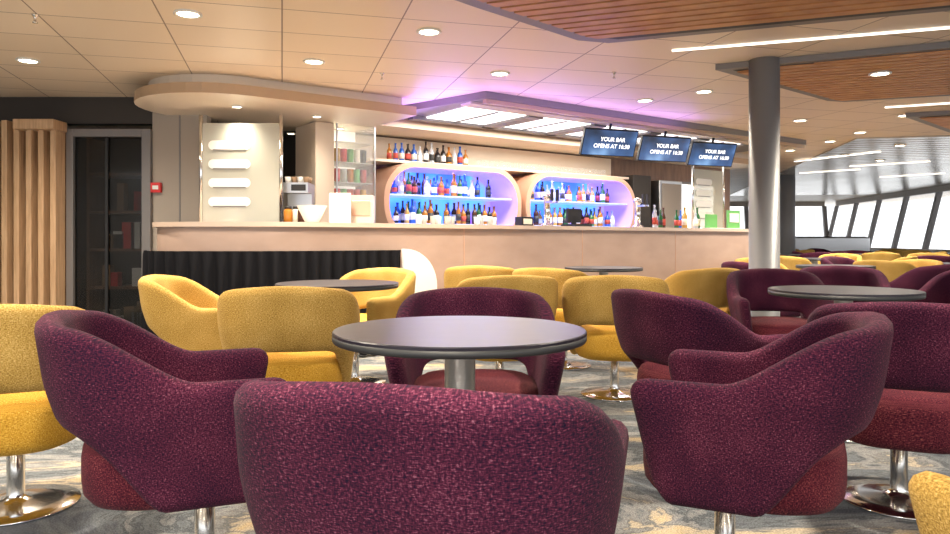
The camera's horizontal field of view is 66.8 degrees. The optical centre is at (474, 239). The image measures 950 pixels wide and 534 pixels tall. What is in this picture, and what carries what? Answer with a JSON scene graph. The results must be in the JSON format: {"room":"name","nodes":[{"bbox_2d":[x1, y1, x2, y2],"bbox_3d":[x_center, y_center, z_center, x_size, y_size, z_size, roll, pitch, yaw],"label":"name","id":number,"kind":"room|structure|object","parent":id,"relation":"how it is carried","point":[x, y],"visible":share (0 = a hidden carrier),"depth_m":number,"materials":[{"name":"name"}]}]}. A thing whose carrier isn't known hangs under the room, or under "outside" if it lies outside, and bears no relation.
{"room":"ship interior","nodes":[
{"label":"ship interior","id":0,"kind":"room"},
{"bbox_2d":[0,97,210,250],"bbox_3d":[-5.360,-0.215,7.357,5.280,2.470,0.126,0,0,0],"label":"wall","id":1,"kind":"structure","parent":0,"point":[175,138],"depth_m":7.30,"materials":[{"name":"beige paint"}]},
{"bbox_2d":[13,119,66,132],"bbox_3d":[-4.300,-1.130,7.122,0.400,0.100,0.245,0,0,0],"label":"trim","id":2,"kind":"structure","parent":1,"relation":"attached to","point":[18,124],"depth_m":7.00,"materials":[{"name":"brown wood"}]},
{"bbox_2d":[66,129,151,313],"bbox_3d":[-3.695,-0.050,7.274,0.850,2.140,0.049,0,0,0],"label":"door","id":3,"kind":"structure","parent":1,"relation":"in","point":[146,134],"depth_m":7.25,"materials":[{"name":"grey"}]},
{"bbox_2d":[150,182,161,192],"bbox_3d":[-3.221,-0.530,7.272,0.101,0.100,0.045,0,0,0],"label":"fire alarm","id":4,"kind":"object","parent":1,"relation":"attached to","point":[155,187],"visible":1,"depth_m":7.25,"materials":[{"name":"red plastic"}]},
{"bbox_2d":[75,131,295,309],"bbox_3d":[-4.500,-0.215,9.650,7.000,2.470,0.100,0,0,0],"label":"wall","id":5,"kind":"structure","parent":0,"point":[289,141],"depth_m":9.60,"materials":[{"name":"grey"}]},
{"bbox_2d":[361,162,521,224],"bbox_3d":[-0.387,-0.440,8.898,2.000,0.920,0.600,0,0,-36],"label":"niche","id":6,"kind":"object","parent":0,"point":[506,196],"visible":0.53,"depth_m":9.00,"materials":[{"name":"beige wood"}]},
{"bbox_2d":[390,171,496,224],"bbox_3d":[-0.370,-0.508,8.861,1.566,0.625,0.270,0,0,-37],"label":"liquor bottles","id":7,"kind":"object","parent":6,"relation":"in","point":[408,215],"visible":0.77,"depth_m":8.74,"materials":[{"name":"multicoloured glass"}]},
{"bbox_2d":[0,0,949,205],"bbox_3d":[4.000,-1.490,14.900,24.000,0.120,32.200,0,0,0],"label":"ceiling","id":8,"kind":"structure","parent":0,"point":[83,48],"depth_m":5.85,"materials":[{"name":"tile"}]},
{"bbox_2d":[15,57,40,63],"bbox_3d":[-3.600,-1.443,5.800,0.176,0.014,0.176,0,0,0],"label":"recessed light","id":9,"kind":"object","parent":8,"relation":"in","point":[19,59],"visible":1,"depth_m":5.78,"materials":[{"name":"white paint"}]},
{"bbox_2d":[173,9,202,18],"bbox_3d":[-1.833,-1.443,4.599,0.176,0.014,0.176,0,0,0],"label":"recessed light","id":10,"kind":"object","parent":8,"relation":"in","point":[184,13],"visible":1,"depth_m":4.58,"materials":[{"name":"white paint"}]},
{"bbox_2d":[303,58,324,64],"bbox_3d":[-1.304,-1.443,5.832,0.176,0.014,0.176,0,0,0],"label":"recessed light","id":11,"kind":"object","parent":8,"relation":"in","point":[312,61],"visible":1,"depth_m":5.81,"materials":[{"name":"white paint"}]},
{"bbox_2d":[416,27,441,35],"bbox_3d":[-0.319,-1.443,4.995,0.176,0.014,0.176,0,0,0],"label":"recessed light","id":12,"kind":"object","parent":8,"relation":"in","point":[427,31],"visible":1,"depth_m":4.98,"materials":[{"name":"white paint"}]},
{"bbox_2d":[134,74,748,168],"bbox_3d":[0.955,-1.357,9.368,9.880,0.185,1.512,0,0,-36],"label":"ceiling canopy","id":13,"kind":"object","parent":8,"relation":"attached to","point":[211,95],"visible":0.91,"depth_m":7.09,"materials":[{"name":"beige paint"}]},
{"bbox_2d":[579,124,638,156],"bbox_3d":[1.578,-1.196,8.475,0.720,0.408,0.157,0,0,-20],"label":"screen","id":14,"kind":"object","parent":13,"relation":"attached to","point":[594,141],"visible":1,"depth_m":8.44,"materials":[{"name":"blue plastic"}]},
{"bbox_2d":[636,131,691,162],"bbox_3d":[2.377,-1.196,9.059,0.720,0.408,0.157,0,0,-20],"label":"screen","id":15,"kind":"object","parent":13,"relation":"attached to","point":[664,148],"visible":1,"depth_m":9.03,"materials":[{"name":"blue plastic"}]},
{"bbox_2d":[686,138,736,166],"bbox_3d":[3.168,-1.196,9.638,0.720,0.408,0.157,0,0,-20],"label":"screen","id":16,"kind":"object","parent":13,"relation":"attached to","point":[700,153],"visible":1,"depth_m":9.61,"materials":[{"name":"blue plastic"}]},
{"bbox_2d":[490,71,509,75],"bbox_3d":[0.217,-1.443,6.252,0.176,0.014,0.176,0,0,0],"label":"recessed light","id":17,"kind":"object","parent":8,"relation":"in","point":[494,73],"visible":1,"depth_m":6.23,"materials":[{"name":"white paint"}]},
{"bbox_2d":[456,0,949,42],"bbox_3d":[1.729,-1.419,2.870,5.995,0.061,3.721,0,0,22],"label":"ceiling panel","id":18,"kind":"object","parent":8,"relation":"attached to","point":[604,21],"visible":1,"depth_m":4.43,"materials":[{"name":"brown wood"}]},
{"bbox_2d":[695,89,712,93],"bbox_3d":[2.228,-1.443,7.007,0.176,0.014,0.176,0,0,0],"label":"recessed light","id":19,"kind":"object","parent":8,"relation":"in","point":[702,91],"visible":1,"depth_m":6.99,"materials":[{"name":"white paint"}]},
{"bbox_2d":[672,27,949,51],"bbox_3d":[2.395,-1.444,5.187,1.886,0.011,0.024,0,0,19],"label":"recessed light","id":20,"kind":"object","parent":8,"relation":"in","point":[938,28],"visible":1,"depth_m":5.16,"materials":[{"name":"white"}]},
{"bbox_2d":[715,41,949,101],"bbox_3d":[4.687,-1.419,5.959,4.902,0.061,2.326,0,0,25],"label":"ceiling panel","id":21,"kind":"object","parent":8,"relation":"attached to","point":[918,70],"visible":0.79,"depth_m":6.00,"materials":[{"name":"brown wood"}]},
{"bbox_2d":[868,71,891,76],"bbox_3d":[3.366,-1.381,5.984,0.176,0.014,0.176,0,0,0],"label":"recessed light","id":22,"kind":"object","parent":21,"relation":"attached to","point":[877,73],"visible":1,"depth_m":5.96,"materials":[{"name":"white paint"}]},
{"bbox_2d":[794,151,880,161],"bbox_3d":[6.162,-1.421,12.325,0.060,0.011,1.621,0,0,-27],"label":"recessed light","id":23,"kind":"object","parent":8,"relation":"in","point":[877,151],"visible":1,"depth_m":12.24,"materials":[{"name":"white"}]},
{"bbox_2d":[850,161,929,166],"bbox_3d":[7.748,-1.421,13.485,1.323,0.011,0.060,0,0,41],"label":"recessed light","id":24,"kind":"object","parent":8,"relation":"in","point":[924,161],"visible":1,"depth_m":13.47,"materials":[{"name":"white"}]},
{"bbox_2d":[885,102,949,107],"bbox_3d":[4.783,-1.444,7.707,0.688,0.011,0.040,0,0,24],"label":"recessed light","id":25,"kind":"object","parent":8,"relation":"in","point":[949,102],"visible":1,"depth_m":7.71,"materials":[{"name":"white"}]},
{"bbox_2d":[905,110,949,132],"bbox_3d":[7.200,-1.419,8.200,4.302,0.061,1.628,0,0,21],"label":"ceiling panel","id":26,"kind":"object","parent":8,"relation":"attached to","point":[937,119],"visible":1,"depth_m":8.23,"materials":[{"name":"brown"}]},
{"bbox_2d":[0,316,949,533],"bbox_3d":[4.000,1.060,14.000,24.000,0.080,34.000,0,0,0],"label":"floor","id":27,"kind":"structure","parent":0,"point":[642,510],"depth_m":2.73,"materials":[{"name":"carpet"}]},
{"bbox_2d":[0,120,65,305],"bbox_3d":[-4.593,-0.080,7.175,0.935,2.200,0.230,0,0,0],"label":"screen","id":28,"kind":"object","parent":27,"relation":"on","point":[32,163],"visible":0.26,"depth_m":7.10,"materials":[{"name":"brown wood"}]},
{"bbox_2d":[0,304,83,526],"bbox_3d":[-1.727,0.615,2.659,0.678,0.810,0.685,0,0,-18],"label":"armchair","id":29,"kind":"object","parent":27,"relation":"on","point":[28,422],"visible":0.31,"depth_m":2.50,"materials":[{"name":"yellow fabric"}]},
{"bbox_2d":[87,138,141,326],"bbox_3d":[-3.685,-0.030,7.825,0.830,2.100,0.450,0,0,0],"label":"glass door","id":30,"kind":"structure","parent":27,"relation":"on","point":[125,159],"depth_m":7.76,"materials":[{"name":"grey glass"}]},
{"bbox_2d":[34,310,285,533],"bbox_3d":[-0.943,0.615,2.210,0.685,0.810,0.678,0,0,-22],"label":"armchair","id":31,"kind":"object","parent":27,"relation":"on","point":[154,419],"visible":0.84,"depth_m":1.94,"materials":[{"name":"purple fabric"}]},
{"bbox_2d":[138,274,222,350],"bbox_3d":[-1.656,0.615,4.391,0.685,0.810,0.678,0,0,-5],"label":"armchair","id":32,"kind":"object","parent":27,"relation":"on","point":[180,311],"visible":0.51,"depth_m":4.08,"materials":[{"name":"yellow fabric"}]},
{"bbox_2d":[283,193,287,215],"bbox_3d":[-2.375,0.220,7.750,0.750,1.600,0.500,0,0,0],"label":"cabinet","id":33,"kind":"object","parent":27,"relation":"on","point":[285,196],"visible":0.02,"depth_m":7.79,"materials":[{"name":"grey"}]},
{"bbox_2d":[217,286,359,381],"bbox_3d":[-0.915,0.615,3.595,0.678,0.810,0.685,0,0,-8],"label":"armchair","id":34,"kind":"object","parent":27,"relation":"on","point":[294,325],"visible":0.56,"depth_m":3.31,"materials":[{"name":"yellow fabric"}]},
{"bbox_2d":[283,177,314,221],"bbox_3d":[-1.745,0.200,7.145,0.250,1.640,0.310,0,0,0],"label":"coffee machine","id":35,"kind":"object","parent":27,"relation":"on","point":[300,190],"visible":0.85,"depth_m":7.07,"materials":[{"name":"grey metal"}]},
{"bbox_2d":[296,121,354,221],"bbox_3d":[-1.571,-0.120,8.062,0.700,2.280,0.550,0,0,-36],"label":"pillar","id":36,"kind":"structure","parent":27,"relation":"on","point":[315,147],"depth_m":7.72,"materials":[{"name":"beige"}]},
{"bbox_2d":[334,123,375,222],"bbox_3d":[-1.438,-0.620,8.070,0.475,1.280,0.475,0,0,-36],"label":"glass display cabinet","id":37,"kind":"object","parent":36,"relation":"attached to","point":[350,158],"visible":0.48,"depth_m":7.99,"materials":[{"name":"grey"}]},
{"bbox_2d":[275,279,398,291],"bbox_3d":[-0.850,0.642,4.460,0.750,0.755,0.750,0,0,0],"label":"round pedestal table","id":38,"kind":"object","parent":27,"relation":"on","point":[351,285],"visible":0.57,"depth_m":4.29,"materials":[{"name":"grey"}]},
{"bbox_2d":[339,267,415,382],"bbox_3d":[-0.807,0.615,5.242,0.678,0.810,0.685,0,0,30],"label":"armchair","id":39,"kind":"object","parent":27,"relation":"on","point":[381,304],"visible":0.28,"depth_m":5.19,"materials":[{"name":"yellow fabric"}]},
{"bbox_2d":[402,249,436,292],"bbox_3d":[-0.507,0.550,6.576,0.350,0.940,0.050,0,0,-36],"label":"light panel","id":40,"kind":"object","parent":27,"relation":"on","point":[412,260],"visible":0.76,"depth_m":6.55,"materials":[{"name":"white paint"}]},
{"bbox_2d":[233,379,628,533],"bbox_3d":[-0.061,0.615,1.357,0.678,0.810,0.685,0,0,14],"label":"armchair","id":41,"kind":"object","parent":27,"relation":"on","point":[315,457],"visible":1,"depth_m":1.04,"materials":[{"name":"purple fabric"}]},
{"bbox_2d":[152,222,748,354],"bbox_3d":[0.534,0.435,8.139,7.693,1.170,1.777,0,0,-30],"label":"bar counter","id":42,"kind":"object","parent":27,"relation":"on","point":[661,253],"depth_m":7.17,"materials":[{"name":"laminate"}]},
{"bbox_2d":[199,114,282,221],"bbox_3d":[-2.243,-0.675,6.900,0.803,1.050,0.036,0,0,0],"label":"wall panel","id":43,"kind":"object","parent":42,"relation":"on","point":[241,164],"visible":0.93,"depth_m":6.90,"materials":[{"name":"grey"}]},
{"bbox_2d":[141,250,400,355],"bbox_3d":[-1.755,0.545,6.107,2.238,0.910,0.573,0,0,-5],"label":"panel","id":44,"kind":"object","parent":42,"relation":"attached to","point":[219,272],"visible":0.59,"depth_m":5.88,"materials":[{"name":"black fabric"}]},
{"bbox_2d":[284,206,304,221],"bbox_3d":[-1.678,-0.234,6.745,0.215,0.165,0.132,0,0,0],"label":"glass jars","id":45,"kind":"object","parent":42,"relation":"on","point":[290,215],"visible":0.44,"depth_m":6.69,"materials":[{"name":"orange glass"}]},
{"bbox_2d":[297,205,326,221],"bbox_3d":[-1.460,-0.229,6.450,0.270,0.155,0.270,0,0,0],"label":"serving bowl","id":46,"kind":"object","parent":42,"relation":"on","point":[310,213],"visible":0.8,"depth_m":6.37,"materials":[{"name":"white ceramic"}]},
{"bbox_2d":[329,193,350,222],"bbox_3d":[-1.266,-0.295,6.750,0.220,0.289,0.100,0,0,0],"label":"menu sign","id":47,"kind":"object","parent":42,"relation":"on","point":[339,203],"visible":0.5,"depth_m":6.74,"materials":[{"name":"white paint"}]},
{"bbox_2d":[351,195,374,222],"bbox_3d":[-1.091,-0.290,6.970,0.220,0.279,0.160,0,0,0],"label":"dispenser box","id":48,"kind":"object","parent":42,"relation":"on","point":[362,206],"visible":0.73,"depth_m":6.90,"materials":[{"name":"beige"}]},
{"bbox_2d":[416,215,454,223],"label":"glasses","id":49,"kind":"object","parent":42,"relation":"on","point":[420,219],"depth_m":7.18,"materials":[{"name":"white paint"}]},
{"bbox_2d":[474,217,496,224],"label":"boxes","id":50,"kind":"object","parent":42,"relation":"on","point":[477,220],"depth_m":7.58,"materials":[{"name":"white cardboard"}]},
{"bbox_2d":[515,217,532,225],"bbox_3d":[0.534,-0.201,7.809,0.160,0.099,0.125,0,0,-36],"label":"napkin dispenser","id":51,"kind":"object","parent":42,"relation":"on","point":[518,220],"visible":0.81,"depth_m":7.76,"materials":[{"name":"black plastic"}]},
{"bbox_2d":[541,189,558,225],"bbox_3d":[0.824,-0.355,8.006,0.140,0.409,0.210,0,0,-36],"label":"tap tower","id":52,"kind":"object","parent":42,"relation":"on","point":[548,198],"visible":0.95,"depth_m":8.00,"materials":[{"name":"silver metal"}]},
{"bbox_2d":[561,209,591,225],"bbox_3d":[1.161,-0.256,8.265,0.250,0.209,0.250,0,0,-36],"label":"cash register","id":53,"kind":"object","parent":42,"relation":"on","point":[573,216],"visible":0.88,"depth_m":8.26,"materials":[{"name":"black plastic"}]},
{"bbox_2d":[632,194,648,226],"bbox_3d":[2.034,-0.355,8.892,0.140,0.409,0.210,0,0,-36],"label":"tap tower","id":54,"kind":"object","parent":42,"relation":"on","point":[637,201],"visible":0.91,"depth_m":8.88,"materials":[{"name":"silver metal"}]},
{"bbox_2d":[693,208,699,227],"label":"bottle","id":55,"kind":"object","parent":42,"relation":"on","point":[696,221],"depth_m":9.46,"materials":[{"name":"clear glass"}]},
{"bbox_2d":[691,165,724,227],"bbox_3d":[3.268,-0.605,10.086,0.736,0.910,0.036,0,0,-36],"label":"glass screen","id":56,"kind":"object","parent":42,"relation":"on","point":[707,186],"visible":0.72,"depth_m":10.07,"materials":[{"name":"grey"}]},
{"bbox_2d":[705,210,741,228],"bbox_3d":[3.327,-0.276,9.683,0.720,0.249,0.120,0,0,-36],"label":"stand","id":57,"kind":"object","parent":42,"relation":"on","point":[732,217],"visible":0.84,"depth_m":9.70,"materials":[{"name":"green"}]},
{"bbox_2d":[332,316,586,389],"bbox_3d":[-0.045,0.642,2.150,0.750,0.755,0.750,0,0,0],"label":"round pedestal table","id":58,"kind":"object","parent":27,"relation":"on","point":[458,340],"visible":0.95,"depth_m":2.02,"materials":[{"name":"grey"}]},
{"bbox_2d":[384,287,565,394],"bbox_3d":[0.000,0.615,2.926,0.678,0.810,0.685,0,0,0],"label":"armchair","id":59,"kind":"object","parent":27,"relation":"on","point":[545,372],"visible":0.32,"depth_m":3.04,"materials":[{"name":"purple fabric"}]},
{"bbox_2d":[444,265,514,287],"bbox_3d":[0.082,0.615,6.245,0.678,0.810,0.685,0,0,10],"label":"armchair","id":60,"kind":"object","parent":27,"relation":"on","point":[453,276],"visible":0.19,"depth_m":5.93,"materials":[{"name":"yellow fabric"}]},
{"bbox_2d":[456,275,557,368],"bbox_3d":[0.178,0.615,4.645,0.678,0.810,0.685,0,0,-10],"label":"armchair","id":61,"kind":"object","parent":27,"relation":"on","point":[546,287],"visible":0.12,"depth_m":4.34,"materials":[{"name":"yellow fabric"}]},
{"bbox_2d":[512,268,590,369],"bbox_3d":[0.667,0.615,5.758,0.678,0.810,0.685,0,0,30],"label":"armchair","id":62,"kind":"object","parent":27,"relation":"on","point":[561,276],"visible":0.16,"depth_m":5.47,"materials":[{"name":"yellow fabric"}]},
{"bbox_2d":[565,266,642,274],"bbox_3d":[1.250,0.642,7.000,0.750,0.755,0.750,0,0,0],"label":"round pedestal table","id":63,"kind":"object","parent":27,"relation":"on","point":[603,270],"visible":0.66,"depth_m":6.73,"materials":[{"name":"grey"}]},
{"bbox_2d":[562,275,669,401],"bbox_3d":[0.902,0.615,4.645,0.678,0.810,0.685,0,0,10],"label":"armchair","id":64,"kind":"object","parent":27,"relation":"on","point":[586,300],"visible":0.45,"depth_m":4.42,"materials":[{"name":"yellow fabric"}]},
{"bbox_2d":[618,175,681,227],"bbox_3d":[2.728,0.020,11.289,1.150,2.000,0.420,0,0,-36],"label":"fridge","id":65,"kind":"object","parent":27,"relation":"on","point":[667,195],"visible":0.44,"depth_m":11.18,"materials":[{"name":"grey metal"}]},
{"bbox_2d":[611,289,785,379],"bbox_3d":[0.982,0.615,3.180,0.685,0.810,0.678,0,0,-22],"label":"armchair","id":66,"kind":"object","parent":27,"relation":"on","point":[649,325],"visible":0.48,"depth_m":2.90,"materials":[{"name":"purple fabric"}]},
{"bbox_2d":[664,268,738,315],"bbox_3d":[1.736,0.615,5.750,0.678,0.810,0.684,0,0,-20],"label":"armchair","id":67,"kind":"object","parent":27,"relation":"on","point":[708,285],"visible":0.25,"depth_m":5.43,"materials":[{"name":"yellow fabric"}]},
{"bbox_2d":[721,261,799,316],"bbox_3d":[2.852,0.615,7.173,0.685,0.810,0.678,0,0,-20],"label":"armchair","id":68,"kind":"object","parent":27,"relation":"on","point":[730,264],"visible":0.1,"depth_m":6.97,"materials":[{"name":"purple fabric"}]},
{"bbox_2d":[735,257,787,268],"bbox_3d":[3.423,0.615,8.399,0.678,0.810,0.685,0,0,-20],"label":"armchair","id":69,"kind":"object","parent":27,"relation":"on","point":[782,266],"visible":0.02,"depth_m":8.58,"materials":[{"name":"yellow fabric"}]},
{"bbox_2d":[630,311,893,533],"bbox_3d":[0.866,0.615,2.175,0.685,0.810,0.678,0,0,25],"label":"armchair","id":70,"kind":"object","parent":27,"relation":"on","point":[766,429],"visible":1,"depth_m":1.92,"materials":[{"name":"purple fabric"}]},
{"bbox_2d":[749,56,779,316],"bbox_3d":[2.330,-0.215,5.800,0.270,2.470,0.270,0,0,0],"label":"round column","id":71,"kind":"structure","parent":27,"relation":"on","point":[764,72],"depth_m":5.70,"materials":[{"name":"grey metal"}]},
{"bbox_2d":[726,268,833,334],"bbox_3d":[2.135,0.615,5.055,0.678,0.810,0.685,0,0,8],"label":"armchair","id":72,"kind":"object","parent":27,"relation":"on","point":[746,289],"visible":0.38,"depth_m":5.23,"materials":[{"name":"purple fabric"}]},
{"bbox_2d":[780,175,794,253],"bbox_3d":[6.900,-0.215,16.000,0.400,2.470,0.400,0,0,0],"label":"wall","id":73,"kind":"structure","parent":27,"relation":"on","point":[787,182],"depth_m":15.81,"materials":[{"name":"grey"}]},
{"bbox_2d":[780,256,811,269],"bbox_3d":[4.286,0.615,9.812,0.678,0.810,0.685,0,0,44],"label":"armchair","id":74,"kind":"object","parent":27,"relation":"on","point":[790,262],"visible":0.08,"depth_m":9.47,"materials":[{"name":"yellow fabric"}]},
{"bbox_2d":[798,252,832,261],"bbox_3d":[6.033,0.615,12.953,0.678,0.810,0.685,0,0,-8],"label":"armchair","id":75,"kind":"object","parent":27,"relation":"on","point":[812,254],"visible":0.1,"depth_m":12.62,"materials":[{"name":"purple fabric"}]},
{"bbox_2d":[795,236,869,250],"bbox_3d":[8.900,0.460,19.750,4.000,1.120,0.700,0,0,0],"label":"partition","id":76,"kind":"object","parent":27,"relation":"on","point":[831,243],"visible":0.16,"depth_m":19.85,"materials":[{"name":"grey"}]},
{"bbox_2d":[796,264,875,268],"bbox_3d":[3.750,0.642,7.500,0.750,0.755,0.750,0,0,0],"label":"round pedestal table","id":77,"kind":"object","parent":27,"relation":"on","point":[800,266],"visible":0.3,"depth_m":7.48,"materials":[{"name":"grey"}]},
{"bbox_2d":[820,256,854,264],"bbox_3d":[4.779,0.615,9.102,0.678,0.810,0.685,0,0,-33],"label":"armchair","id":78,"kind":"object","parent":27,"relation":"on","point":[827,259],"visible":0.13,"depth_m":9.36,"materials":[{"name":"purple fabric"}]},
{"bbox_2d":[818,253,861,263],"bbox_3d":[5.614,0.615,11.188,0.678,0.810,0.685,0,0,44],"label":"armchair","id":79,"kind":"object","parent":27,"relation":"on","point":[855,257],"visible":0.09,"depth_m":11.31,"materials":[{"name":"yellow fabric"}]},
{"bbox_2d":[768,285,925,443],"bbox_3d":[1.970,0.642,3.850,0.750,0.755,0.750,0,0,0],"label":"round pedestal table","id":80,"kind":"object","parent":27,"relation":"on","point":[839,294],"visible":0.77,"depth_m":3.64,"materials":[{"name":"grey"}]},
{"bbox_2d":[799,265,897,318],"bbox_3d":[2.886,0.615,5.650,0.678,0.810,0.685,0,0,20],"label":"armchair","id":81,"kind":"object","parent":27,"relation":"on","point":[838,275],"visible":0.11,"depth_m":5.86,"materials":[{"name":"purple fabric"}]},
{"bbox_2d":[846,250,870,253],"bbox_3d":[7.696,0.615,14.509,0.678,0.810,0.685,0,0,18],"label":"armchair","id":82,"kind":"object","parent":27,"relation":"on","point":[848,251],"visible":0.05,"depth_m":14.76,"materials":[{"name":"purple fabric"}]},
{"bbox_2d":[806,302,949,520],"bbox_3d":[1.617,0.615,2.723,0.678,0.810,0.685,0,0,24],"label":"armchair","id":83,"kind":"object","parent":27,"relation":"on","point":[912,414],"visible":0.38,"depth_m":2.50,"materials":[{"name":"purple fabric"}]},
{"bbox_2d":[861,252,900,260],"bbox_3d":[7.104,0.615,12.691,0.678,0.810,0.685,0,0,18],"label":"armchair","id":84,"kind":"object","parent":27,"relation":"on","point":[888,256],"visible":0.16,"depth_m":12.38,"materials":[{"name":"yellow fabric"}]},
{"bbox_2d":[853,260,915,281],"bbox_3d":[4.498,0.615,7.779,0.685,0.810,0.678,0,0,-33],"label":"armchair","id":85,"kind":"object","parent":27,"relation":"on","point":[892,270],"visible":0.13,"depth_m":7.48,"materials":[{"name":"yellow fabric"}]},
{"bbox_2d":[901,250,931,256],"bbox_3d":[9.383,0.615,15.152,0.678,0.810,0.685,0,0,5],"label":"armchair","id":86,"kind":"object","parent":27,"relation":"on","point":[904,253],"visible":0.08,"depth_m":15.40,"materials":[{"name":"yellow fabric"}]},
{"bbox_2d":[889,264,949,289],"bbox_3d":[4.077,0.615,6.601,0.678,0.810,0.685,0,0,-20],"label":"armchair","id":87,"kind":"object","parent":27,"relation":"on","point":[916,278],"visible":0.1,"depth_m":6.29,"materials":[{"name":"purple fabric"}]},
{"bbox_2d":[897,259,943,267],"bbox_3d":[4.649,0.615,7.827,0.685,0.810,0.678,0,0,-20],"label":"armchair","id":88,"kind":"object","parent":27,"relation":"on","point":[915,262],"visible":0.1,"depth_m":7.91,"materials":[{"name":"yellow fabric"}]},
{"bbox_2d":[898,270,949,303],"bbox_3d":[3.550,0.615,5.236,0.685,0.810,0.678,0,0,-20],"label":"armchair","id":89,"kind":"object","parent":27,"relation":"on","point":[937,290],"visible":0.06,"depth_m":5.51,"materials":[{"name":"purple fabric"}]},
{"bbox_2d":[906,253,949,256],"bbox_3d":[7.393,0.615,11.720,0.678,0.810,0.685,0,0,31],"label":"armchair","id":90,"kind":"object","parent":27,"relation":"on","point":[913,254],"visible":0.04,"depth_m":11.97,"materials":[{"name":"yellow fabric"}]},
{"bbox_2d":[908,471,949,533],"bbox_3d":[1.096,0.615,0.954,0.678,0.810,0.685,0,0,-6],"label":"armchair","id":91,"kind":"object","parent":27,"relation":"on","point":[929,492],"visible":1,"depth_m":1.18,"materials":[{"name":"yellow fabric"}]},
{"bbox_2d":[917,255,949,261],"bbox_3d":[6.407,0.615,10.080,0.678,0.810,0.685,0,0,31],"label":"armchair","id":92,"kind":"object","parent":27,"relation":"on","point":[932,257],"visible":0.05,"depth_m":9.77,"materials":[{"name":"purple fabric"}]},
{"bbox_3d":[0.416,0.525,9.672,3.663,0.990,2.808,0,0,0],"label":"bar cabinet","id":93,"kind":"object","parent":27,"relation":"on","visible":0},
{"bbox_2d":[513,172,634,226],"bbox_3d":[1.332,-0.440,10.156,2.100,0.920,0.600,0,0,-36],"label":"niche","id":94,"kind":"object","parent":93,"relation":"on","point":[621,195],"visible":0.41,"depth_m":10.39,"materials":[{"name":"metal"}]},
{"bbox_2d":[531,181,614,225],"bbox_3d":[1.348,-0.507,10.117,1.668,0.622,0.266,0,0,-36],"label":"liquor bottles","id":95,"kind":"object","parent":94,"relation":"in","point":[556,220],"visible":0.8,"depth_m":10.12,"materials":[{"name":"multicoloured glass"}]},
{"bbox_2d":[355,133,729,227],"bbox_3d":[1.288,-0.215,10.589,8.100,2.470,0.090,0,0,-36],"label":"wall","id":96,"kind":"structure","parent":0,"point":[619,167],"depth_m":11.63,"materials":[{"name":"beige"}]},
{"bbox_2d":[355,135,628,179],"bbox_3d":[0.431,-1.073,9.627,4.320,0.335,0.410,0,0,-36],"label":"shelf","id":97,"kind":"object","parent":96,"relation":"attached to","point":[516,162],"visible":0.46,"depth_m":9.75,"materials":[{"name":"beige wood"}]},
{"bbox_2d":[387,141,467,164],"bbox_3d":[-0.565,-1.069,8.829,1.168,0.267,0.077,0,0,-37],"label":"liquor bottles","id":98,"kind":"object","parent":97,"relation":"on","point":[448,158],"visible":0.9,"depth_m":8.82,"materials":[{"name":"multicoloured glass"}]},
{"bbox_2d":[666,180,690,227],"bbox_3d":[3.660,-0.505,12.216,1.250,0.950,0.075,0,0,-36],"label":"refrigerator","id":99,"kind":"object","parent":96,"relation":"attached to","point":[686,186],"visible":0.11,"depth_m":12.11,"materials":[{"name":"white metal"}]},
{"bbox_2d":[407,91,805,152],"bbox_3d":[1.911,-1.395,9.280,5.786,0.110,4.551,0,0,0],"label":"light","id":100,"kind":"object","parent":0,"point":[489,110],"depth_m":8.19,"materials":[{"name":"white plastic"}]},
{"bbox_2d":[730,202,824,205],"bbox_3d":[8.853,-0.215,27.300,8.714,2.470,0.500,0,0,3],"label":"wall","id":101,"kind":"structure","parent":0,"point":[731,203],"depth_m":27.25,"materials":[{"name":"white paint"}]},
{"bbox_2d":[744,206,748,228],"bbox_3d":[10.307,-0.520,27.291,0.140,1.520,0.370,0,0,3],"label":"trim","id":102,"kind":"structure","parent":101,"relation":"attached to","point":[746,212],"depth_m":27.30,"materials":[{"name":"grey metal"}]},
{"bbox_2d":[828,206,838,235],"bbox_3d":[13.373,-0.520,26.974,0.470,1.520,0.140,0,0,8],"label":"trim","id":103,"kind":"structure","parent":101,"relation":"attached to","point":[835,211],"depth_m":26.91,"materials":[{"name":"grey metal"}]},
{"bbox_2d":[836,185,949,252],"bbox_3d":[12.299,-0.215,20.235,0.600,2.470,13.648,0,0,8],"label":"wall","id":104,"kind":"structure","parent":0,"point":[944,188],"depth_m":21.40,"materials":[{"name":"white paint"}]},
{"bbox_2d":[822,206,828,235],"bbox_3d":[13.207,-0.520,27.125,0.140,1.520,0.370,0,0,3],"label":"trim","id":105,"kind":"structure","parent":104,"relation":"attached to","point":[824,208],"depth_m":27.12,"materials":[{"name":"grey metal"}]},
{"bbox_2d":[846,203,858,235],"bbox_3d":[13.087,-0.520,25.046,0.470,1.520,0.140,0,0,8],"label":"trim","id":106,"kind":"structure","parent":104,"relation":"attached to","point":[855,206],"depth_m":24.98,"materials":[{"name":"grey metal"}]},
{"bbox_2d":[868,200,881,246],"bbox_3d":[12.802,-0.520,23.117,0.470,1.520,0.140,0,0,8],"label":"trim","id":107,"kind":"structure","parent":104,"relation":"attached to","point":[878,202],"depth_m":23.05,"materials":[{"name":"grey metal"}]},
{"bbox_2d":[891,196,909,247],"bbox_3d":[12.516,-0.520,21.189,0.470,1.520,0.140,0,0,8],"label":"trim","id":108,"kind":"structure","parent":104,"relation":"attached to","point":[905,200],"depth_m":21.13,"materials":[{"name":"grey metal"}]},
{"bbox_2d":[922,192,942,248],"bbox_3d":[12.230,-0.520,19.260,0.470,1.520,0.140,0,0,8],"label":"trim","id":109,"kind":"structure","parent":104,"relation":"attached to","point":[938,195],"depth_m":19.20,"materials":[{"name":"grey metal"}]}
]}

